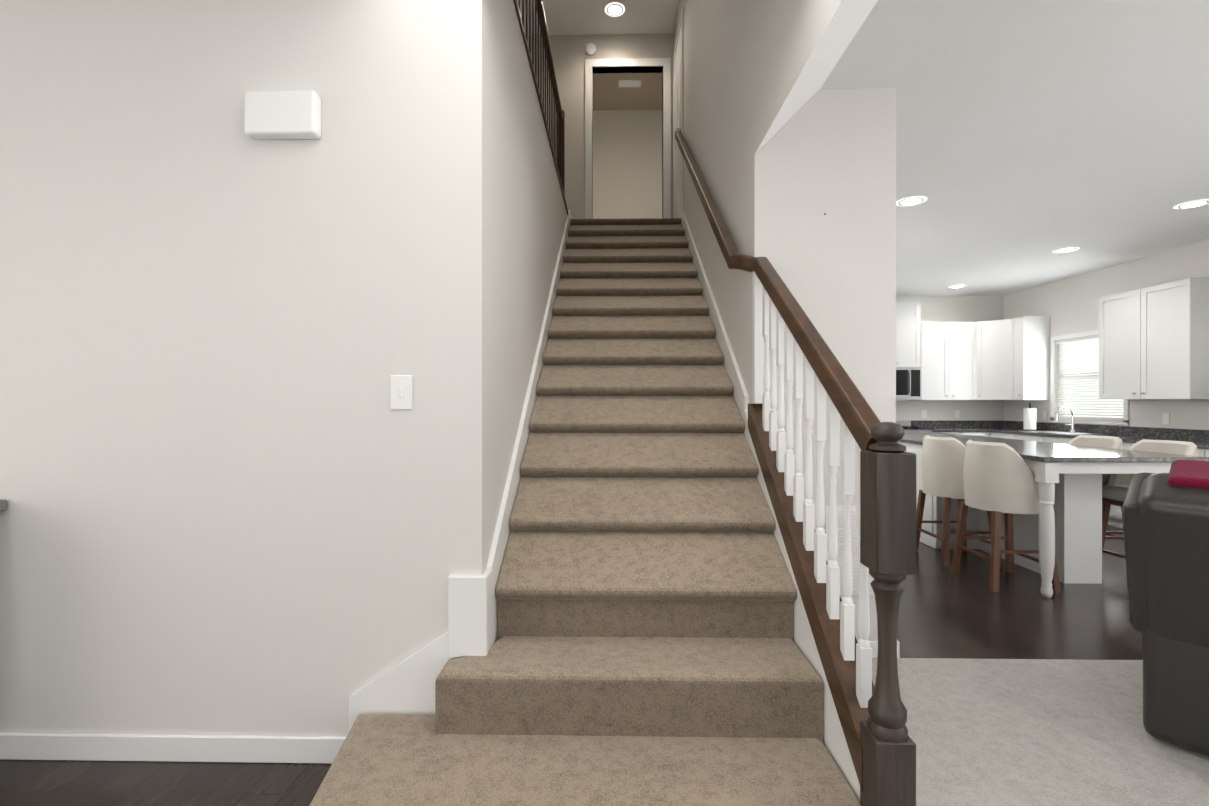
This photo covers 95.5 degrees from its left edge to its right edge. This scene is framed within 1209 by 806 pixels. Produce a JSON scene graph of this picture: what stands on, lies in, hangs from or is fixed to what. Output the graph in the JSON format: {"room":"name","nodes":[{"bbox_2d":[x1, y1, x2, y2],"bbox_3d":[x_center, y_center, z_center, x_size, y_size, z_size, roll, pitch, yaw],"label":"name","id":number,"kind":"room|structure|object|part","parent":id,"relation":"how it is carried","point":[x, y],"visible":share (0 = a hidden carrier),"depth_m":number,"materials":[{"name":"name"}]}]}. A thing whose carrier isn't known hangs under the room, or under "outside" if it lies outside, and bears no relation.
{"room":"home staircase","nodes":[
{"label":"home staircase","id":0,"kind":"room"},
{"bbox_2d":[0,0,566,736],"bbox_3d":[-2.419,-0.296,4.793,4.080,3.120,5.655,0,0,1],"label":"wall","id":1,"kind":"structure","parent":0,"point":[238,494],"depth_m":1.95,"materials":[{"name":"paint"}]},
{"bbox_2d":[244,90,320,139],"bbox_3d":[-1.121,-1.003,1.914,0.250,0.153,0.051,0,0,1],"label":"door chime","id":2,"kind":"object","parent":1,"relation":"attached to","point":[286,114],"visible":1,"depth_m":1.89,"materials":[{"name":"white plastic"}]},
{"bbox_2d":[390,375,411,409],"bbox_3d":[-0.714,-0.037,1.927,0.077,0.120,0.012,0,0,1],"label":"light switch","id":3,"kind":"object","parent":1,"relation":"attached to","point":[400,392],"visible":1,"depth_m":1.93,"materials":[{"name":"white plastic"}]},
{"bbox_2d":[0,210,899,763],"bbox_3d":[-1.496,-0.345,4.164,5.949,3.220,4.479,0,0,1],"label":"baseboard","id":4,"kind":"structure","parent":1,"relation":"attached to","point":[406,686],"depth_m":1.94,"materials":[{"name":"white"}]},
{"bbox_2d":[513,0,568,214],"bbox_3d":[-0.417,-1.870,3.749,0.062,0.029,3.605,0,0,1],"label":"trim","id":5,"kind":"structure","parent":1,"relation":"on","point":[531,64],"depth_m":3.24,"materials":[{"name":"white wood"}]},
{"bbox_2d":[518,0,564,195],"bbox_3d":[-0.468,-2.400,3.754,0.070,1.029,3.555,0,0,1],"label":"railing","id":6,"kind":"object","parent":5,"relation":"on","point":[558,127],"visible":0.58,"depth_m":4.38,"materials":[{"name":"brown wood"}]},
{"bbox_2d":[0,525,1142,805],"bbox_3d":[0.651,1.298,2.026,10.320,0.060,12.320,0,0,1],"label":"floor","id":7,"kind":"structure","parent":0,"point":[948,613],"depth_m":2.88,"materials":[{"name":"brown wood"}]},
{"bbox_2d":[0,499,6,511],"bbox_3d":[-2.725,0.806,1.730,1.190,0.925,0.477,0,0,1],"label":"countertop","id":8,"kind":"structure","parent":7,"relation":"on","point":[3,504],"depth_m":1.94,"materials":[{"name":"grey wood"}]},
{"bbox_2d":[309,131,915,805],"bbox_3d":[0.004,-0.714,3.884,1.658,3.958,4.976,0,0,1],"label":"staircase","id":9,"kind":"structure","parent":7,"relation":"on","point":[643,651],"depth_m":2.00,"materials":[{"name":"carpet"}]},
{"bbox_3d":[0.735,-1.272,3.470,0.142,2.840,4.028,0,0,1],"label":"handrail","id":10,"kind":"part","parent":9,"relation":"part of","materials":[{"name":"brown wood"}]},
{"bbox_3d":[0.739,0.659,1.434,0.100,1.220,0.100,0,0,1],"label":"newel post","id":11,"kind":"part","parent":9,"relation":"part of","materials":[{"name":"brown wood"}]},
{"bbox_2d":[903,427,935,432],"bbox_3d":[4.034,0.807,7.690,0.756,0.905,0.624,0,0,1],"label":"base cabinet","id":12,"kind":"object","parent":7,"relation":"on","point":[906,429],"depth_m":7.38,"materials":[{"name":"white wood"}]},
{"bbox_2d":[936,431,967,434],"bbox_3d":[4.638,0.823,7.683,0.438,0.873,0.620,0,0,1],"label":"base cabinet","id":13,"kind":"object","parent":7,"relation":"on","point":[953,432],"depth_m":7.37,"materials":[{"name":"white wood"}]},
{"bbox_2d":[916,435,1002,567],"bbox_3d":[2.837,0.768,4.447,0.467,0.998,0.524,0,0,1],"label":"stool","id":14,"kind":"object","parent":7,"relation":"on","point":[942,462],"visible":0.54,"depth_m":4.30,"materials":[{"name":"beige fabric"}]},
{"bbox_2d":[968,431,983,435],"bbox_3d":[4.947,0.823,7.677,0.421,0.873,0.620,0,0,1],"label":"base cabinet","id":15,"kind":"object","parent":7,"relation":"on","point":[976,433],"depth_m":7.37,"materials":[{"name":"white wood"}]},
{"bbox_2d":[988,431,1015,438],"bbox_3d":[5.437,0.824,7.114,0.691,0.873,0.537,0,0,1],"label":"base cabinet","id":16,"kind":"object","parent":7,"relation":"on","point":[998,434],"depth_m":7.10,"materials":[{"name":"white wood"}]},
{"bbox_2d":[936,427,1031,430],"bbox_3d":[3.673,0.365,7.694,4.238,0.044,0.630,0,0,1],"label":"countertop","id":17,"kind":"structure","parent":16,"relation":"on","point":[937,428],"depth_m":7.37,"materials":[{"name":"grey stone"}]},
{"bbox_2d":[950,439,1060,592],"bbox_3d":[2.827,0.769,3.897,0.467,0.998,0.524,0,0,1],"label":"stool","id":18,"kind":"object","parent":7,"relation":"on","point":[998,478],"visible":0.85,"depth_m":3.73,"materials":[{"name":"beige fabric"}]},
{"bbox_2d":[1016,431,1035,440],"bbox_3d":[5.464,0.825,6.683,0.620,0.873,0.566,0,0,1],"label":"base cabinet","id":19,"kind":"object","parent":7,"relation":"on","point":[1019,437],"depth_m":6.73,"materials":[{"name":"white wood"}]},
{"bbox_2d":[898,441,1170,597],"bbox_3d":[3.374,0.821,4.915,1.020,0.885,2.775,0,0,1],"label":"kitchen island","id":20,"kind":"object","parent":7,"relation":"on","point":[1066,527],"depth_m":3.85,"materials":[{"name":"wood"}]},
{"bbox_2d":[899,433,1208,464],"bbox_3d":[3.374,0.362,4.911,1.060,0.032,2.810,0,0,1],"label":"island countertop","id":21,"kind":"structure","parent":20,"relation":"on","point":[1028,450],"depth_m":3.85,"materials":[{"name":"grey stone"}]},
{"bbox_2d":[1036,435,1067,443],"bbox_3d":[5.456,0.825,6.238,0.620,0.873,0.566,0,0,1],"label":"base cabinet","id":22,"kind":"object","parent":7,"relation":"on","point":[1062,439],"depth_m":6.29,"materials":[{"name":"white wood"}]},
{"bbox_2d":[1068,435,1123,539],"bbox_3d":[3.894,0.768,4.457,0.467,0.998,0.524,0,0,1],"label":"stool","id":23,"kind":"object","parent":7,"relation":"on","point":[1101,441],"visible":0.1,"depth_m":4.47,"materials":[{"name":"beige fabric"}]},
{"bbox_2d":[1107,439,1133,527],"bbox_3d":[5.440,0.827,5.348,0.620,0.873,0.566,0,0,1],"label":"base cabinet","id":24,"kind":"object","parent":7,"relation":"on","point":[1115,514],"depth_m":5.55,"materials":[{"name":"white wood"}]},
{"bbox_2d":[1020,431,1208,446],"bbox_3d":[5.436,0.374,5.413,0.630,0.032,3.868,0,0,1],"label":"countertop","id":25,"kind":"structure","parent":24,"relation":"on","point":[1127,438],"depth_m":5.86,"materials":[{"name":"grey stone"}]},
{"bbox_2d":[1102,439,1197,558],"bbox_3d":[3.884,0.769,3.908,0.467,0.998,0.524,0,0,1],"label":"stool","id":26,"kind":"object","parent":7,"relation":"on","point":[1115,487],"visible":0.17,"depth_m":4.01,"materials":[{"name":"beige fabric"}]},
{"bbox_2d":[1197,447,1208,456],"bbox_3d":[5.424,0.828,4.458,0.620,0.873,0.566,0,0,1],"label":"base cabinet","id":27,"kind":"object","parent":7,"relation":"on","point":[1202,451],"depth_m":4.69,"materials":[{"name":"white wood"}]},
{"bbox_2d":[517,0,679,109],"bbox_3d":[-0.208,-4.334,4.824,3.100,0.124,6.700,0,0,1],"label":"ceiling","id":28,"kind":"structure","parent":0,"point":[575,17],"depth_m":6.24,"materials":[{"name":"paint"}]},
{"bbox_2d":[605,2,624,16],"bbox_3d":[0.113,-4.274,5.969,0.224,0.006,0.224,0,0,1],"label":"recessed light","id":29,"kind":"object","parent":28,"relation":"in","point":[614,9],"visible":1,"depth_m":5.96,"materials":[{"name":"white plastic"}]},
{"bbox_2d":[618,80,640,86],"bbox_3d":[0.338,-4.266,7.340,0.300,0.018,0.150,0,0,1],"label":"ceiling vent","id":30,"kind":"object","parent":28,"relation":"in","point":[629,83],"visible":1,"depth_m":7.32,"materials":[{"name":"white plastic"}]},
{"bbox_2d":[528,33,673,218],"bbox_3d":[-0.444,-2.918,6.441,2.510,2.720,0.120,0,0,1],"label":"wall","id":31,"kind":"structure","parent":0,"point":[569,55],"depth_m":6.38,"materials":[{"name":"paint"}]},
{"bbox_2d":[585,43,595,55],"bbox_3d":[-0.160,-4.098,6.352,0.130,0.130,0.042,0,0,1],"label":"smoke detector","id":32,"kind":"object","parent":31,"relation":"attached to","point":[590,49],"visible":1,"depth_m":6.33,"materials":[{"name":"white plastic"}]},
{"bbox_2d":[585,6,683,218],"bbox_3d":[0.286,-2.920,6.000,1.035,2.125,0.974,0,0,1],"label":"door frame","id":33,"kind":"structure","parent":31,"relation":"attached to","point":[646,65],"depth_m":6.14,"materials":[{"name":"white wood"}]},
{"bbox_2d":[593,110,661,218],"bbox_3d":[0.311,-3.071,8.077,2.020,2.420,0.120,0,0,1],"label":"wall","id":34,"kind":"structure","parent":0,"point":[627,164],"depth_m":8.00,"materials":[{"name":"paint"}]},
{"bbox_2d":[674,0,841,428],"bbox_3d":[0.928,-1.505,4.068,0.320,5.540,4.820,0,0,1],"label":"wall","id":35,"kind":"structure","parent":0,"point":[745,61],"depth_m":3.03,"materials":[{"name":"paint"}]},
{"bbox_2d":[675,27,680,217],"bbox_3d":[0.770,-2.882,5.924,0.061,2.025,0.664,0,0,1],"label":"door","id":36,"kind":"structure","parent":35,"relation":"in","point":[677,128],"depth_m":5.87,"materials":[{"name":"white wood"}]},
{"bbox_2d":[744,410,859,801],"bbox_3d":[0.738,0.652,2.103,0.054,1.232,1.478,0,0,1],"label":"trim","id":37,"kind":"structure","parent":35,"relation":"attached to","point":[835,744],"depth_m":1.83,"materials":[{"name":"white wood"}]},
{"bbox_2d":[755,0,877,153],"bbox_3d":[0.895,-1.394,2.188,0.320,0.326,1.059,0,0,1],"label":"slope","id":38,"kind":"object","parent":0,"point":[848,18],"visible":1,"depth_m":2.19,"materials":[{"name":"white paint"}]},
{"bbox_2d":[779,88,895,640],"bbox_3d":[1.184,-0.146,4.535,0.575,2.820,3.640,0,0,1],"label":"wall block","id":39,"kind":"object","parent":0,"point":[837,166],"visible":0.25,"depth_m":2.71,"materials":[{"name":"paint"}]},
{"bbox_2d":[826,505,874,594],"bbox_3d":[1.224,0.727,2.708,0.260,0.440,0.013,0,0,1],"label":"return air vent","id":40,"kind":"object","parent":39,"relation":"attached to","point":[855,537],"visible":0.25,"depth_m":2.71,"materials":[{"name":"white plastic"}]},
{"bbox_2d":[896,295,1003,420],"bbox_3d":[3.729,-0.151,8.070,4.385,2.820,0.120,0,0,1],"label":"wall","id":41,"kind":"structure","parent":0,"point":[960,308],"depth_m":7.98,"materials":[{"name":"paint"}]},
{"bbox_2d":[896,301,903,361],"bbox_3d":[3.892,-0.960,7.816,0.471,0.920,0.376,0,0,1],"label":"upper cabinet","id":42,"kind":"object","parent":41,"relation":"attached to","point":[899,304],"depth_m":7.67,"materials":[{"name":"white wood"}]},
{"bbox_2d":[896,362,911,399],"bbox_3d":[3.949,-0.302,7.801,0.585,0.523,0.405,0,0,1],"label":"microwave","id":43,"kind":"object","parent":41,"relation":"attached to","point":[903,369],"depth_m":7.63,"materials":[{"name":"white"}]},
{"bbox_2d":[904,301,923,361],"bbox_3d":[4.270,-0.960,7.809,0.284,0.920,0.376,0,0,1],"label":"upper cabinet","id":44,"kind":"object","parent":41,"relation":"attached to","point":[913,326],"depth_m":7.66,"materials":[{"name":"white wood"}]},
{"bbox_2d":[912,362,923,399],"bbox_3d":[4.319,-0.302,7.794,0.185,0.523,0.405,0,0,1],"label":"control panel","id":45,"kind":"object","parent":41,"relation":"attached to","point":[917,367],"depth_m":7.63,"materials":[{"name":"white"}]},
{"bbox_2d":[922,410,926,417],"bbox_3d":[4.650,0.159,7.988,0.070,0.114,0.006,0,0,1],"label":"electrical outlet","id":46,"kind":"object","parent":41,"relation":"attached to","point":[924,413],"visible":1,"depth_m":7.98,"materials":[{"name":"white plastic"}]},
{"bbox_2d":[924,322,975,399],"bbox_3d":[4.823,-0.585,7.798,0.814,1.090,0.378,0,0,1],"label":"upper cabinet","id":47,"kind":"object","parent":41,"relation":"attached to","point":[949,347],"depth_m":7.65,"materials":[{"name":"white wood"}]},
{"bbox_2d":[908,420,1003,426],"bbox_3d":[3.669,0.304,8.000,4.218,0.100,0.020,0,0,1],"label":"backsplash","id":48,"kind":"structure","parent":41,"relation":"attached to","point":[911,423],"depth_m":7.96,"materials":[{"name":"grey stone"}]},
{"bbox_2d":[955,410,959,417],"bbox_3d":[5.130,0.159,7.979,0.070,0.114,0.006,0,0,1],"label":"electrical outlet","id":49,"kind":"object","parent":41,"relation":"attached to","point":[957,413],"visible":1,"depth_m":7.98,"materials":[{"name":"white plastic"}]},
{"bbox_2d":[820,0,1208,295],"bbox_3d":[0.651,-1.612,2.022,10.320,0.120,12.320,0,0,1],"label":"ceiling","id":50,"kind":"structure","parent":0,"point":[1031,135],"depth_m":3.14,"materials":[{"name":"paint"}]},
{"bbox_2d":[896,196,927,206],"bbox_3d":[2.362,-1.552,4.232,0.224,0.006,0.224,0,0,1],"label":"recessed light","id":51,"kind":"object","parent":50,"relation":"in","point":[910,201],"visible":1,"depth_m":4.22,"materials":[{"name":"white plastic"}]},
{"bbox_2d":[948,285,966,287],"bbox_3d":[4.718,-1.556,7.340,0.224,0.006,0.224,0,0,1],"label":"recessed light","id":52,"kind":"object","parent":50,"relation":"in","point":[956,286],"visible":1,"depth_m":7.33,"materials":[{"name":"white plastic"}]},
{"bbox_2d":[1052,247,1079,252],"bbox_3d":[4.697,-1.554,5.590,0.224,0.006,0.224,0,0,1],"label":"recessed light","id":53,"kind":"object","parent":50,"relation":"in","point":[1065,250],"visible":1,"depth_m":5.58,"materials":[{"name":"white plastic"}]},
{"bbox_2d":[1173,199,1208,208],"bbox_3d":[4.603,-1.552,4.291,0.224,0.006,0.224,0,0,1],"label":"recessed light","id":54,"kind":"object","parent":50,"relation":"in","point":[1194,203],"visible":1,"depth_m":4.29,"materials":[{"name":"white plastic"}]},
{"bbox_2d":[872,658,1208,805],"bbox_3d":[3.199,1.265,-0.708,4.883,0.014,6.745,0,0,1],"label":"floor","id":55,"kind":"structure","parent":0,"point":[1027,732],"depth_m":2.05,"materials":[{"name":"beige carpet"}]},
{"bbox_2d":[1121,459,1208,755],"bbox_3d":[2.613,0.720,1.896,1.200,1.036,1.070,0,0,-39],"label":"recliner","id":56,"kind":"object","parent":55,"relation":"on","point":[1165,518],"visible":1,"depth_m":1.93,"materials":[{"name":"grey leather"}]},
{"bbox_2d":[1004,239,1208,429],"bbox_3d":[5.749,-0.142,1.872,0.120,2.820,12.200,0,0,1],"label":"wall","id":57,"kind":"structure","parent":0,"point":[1070,305],"depth_m":6.26,"materials":[{"name":"paint"}]},
{"bbox_2d":[976,319,1011,399],"bbox_3d":[5.459,-0.585,7.643,0.666,1.090,0.666,0,0,1],"label":"upper cabinet","id":58,"kind":"object","parent":57,"relation":"attached to","point":[994,337],"depth_m":7.50,"materials":[{"name":"white wood"}]},
{"bbox_2d":[1012,316,1049,399],"bbox_3d":[5.596,-0.585,7.267,0.378,1.090,0.284,0,0,1],"label":"upper cabinet","id":59,"kind":"object","parent":57,"relation":"attached to","point":[1030,334],"depth_m":7.13,"materials":[{"name":"white wood"}]},
{"bbox_2d":[1043,411,1046,419],"bbox_3d":[5.780,0.160,7.203,0.006,0.114,0.070,0,0,1],"label":"electrical outlet","id":60,"kind":"object","parent":57,"relation":"attached to","point":[1044,415],"visible":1,"depth_m":7.20,"materials":[{"name":"white plastic"}]},
{"bbox_2d":[1049,330,1129,425],"bbox_3d":[5.802,-0.304,6.562,0.120,1.100,1.090,0,0,1],"label":"window","id":61,"kind":"structure","parent":57,"relation":"in","point":[1125,420],"depth_m":6.72,"materials":[{"name":"white"}]},
{"bbox_2d":[1056,335,1122,416],"bbox_3d":[5.804,-0.321,6.562,0.047,0.951,0.952,0,0,1],"label":"window blind slats","id":62,"kind":"structure","parent":61,"relation":"attached to","point":[1076,352],"depth_m":6.68,"materials":[{"name":"white plastic"}]},
{"bbox_2d":[1004,421,1208,438],"bbox_3d":[5.747,0.308,5.723,0.020,0.100,4.498,0,0,1],"label":"backsplash","id":63,"kind":"structure","parent":57,"relation":"attached to","point":[1161,433],"depth_m":6.16,"materials":[{"name":"grey stone"}]},
{"bbox_2d":[1099,278,1208,399],"bbox_3d":[5.584,-0.597,5.545,0.340,1.120,0.960,0,0,1],"label":"upper cabinet","id":64,"kind":"object","parent":57,"relation":"attached to","point":[1153,342],"depth_m":5.39,"materials":[{"name":"white wood"}]},
{"bbox_2d":[1162,413,1169,424],"bbox_3d":[5.751,0.163,5.623,0.006,0.114,0.070,0,0,1],"label":"electrical outlet","id":65,"kind":"object","parent":57,"relation":"attached to","point":[1165,418],"visible":1,"depth_m":5.62,"materials":[{"name":"white plastic"}]},
{"label":"outside","id":66,"kind":"structure","parent":0,"visible":0},
{"bbox_2d":[1065,353,1122,416],"bbox_3d":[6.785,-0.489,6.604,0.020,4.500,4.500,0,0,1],"label":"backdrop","id":67,"kind":"structure","parent":66,"point":[1089,400],"depth_m":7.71,"materials":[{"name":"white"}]}
]}

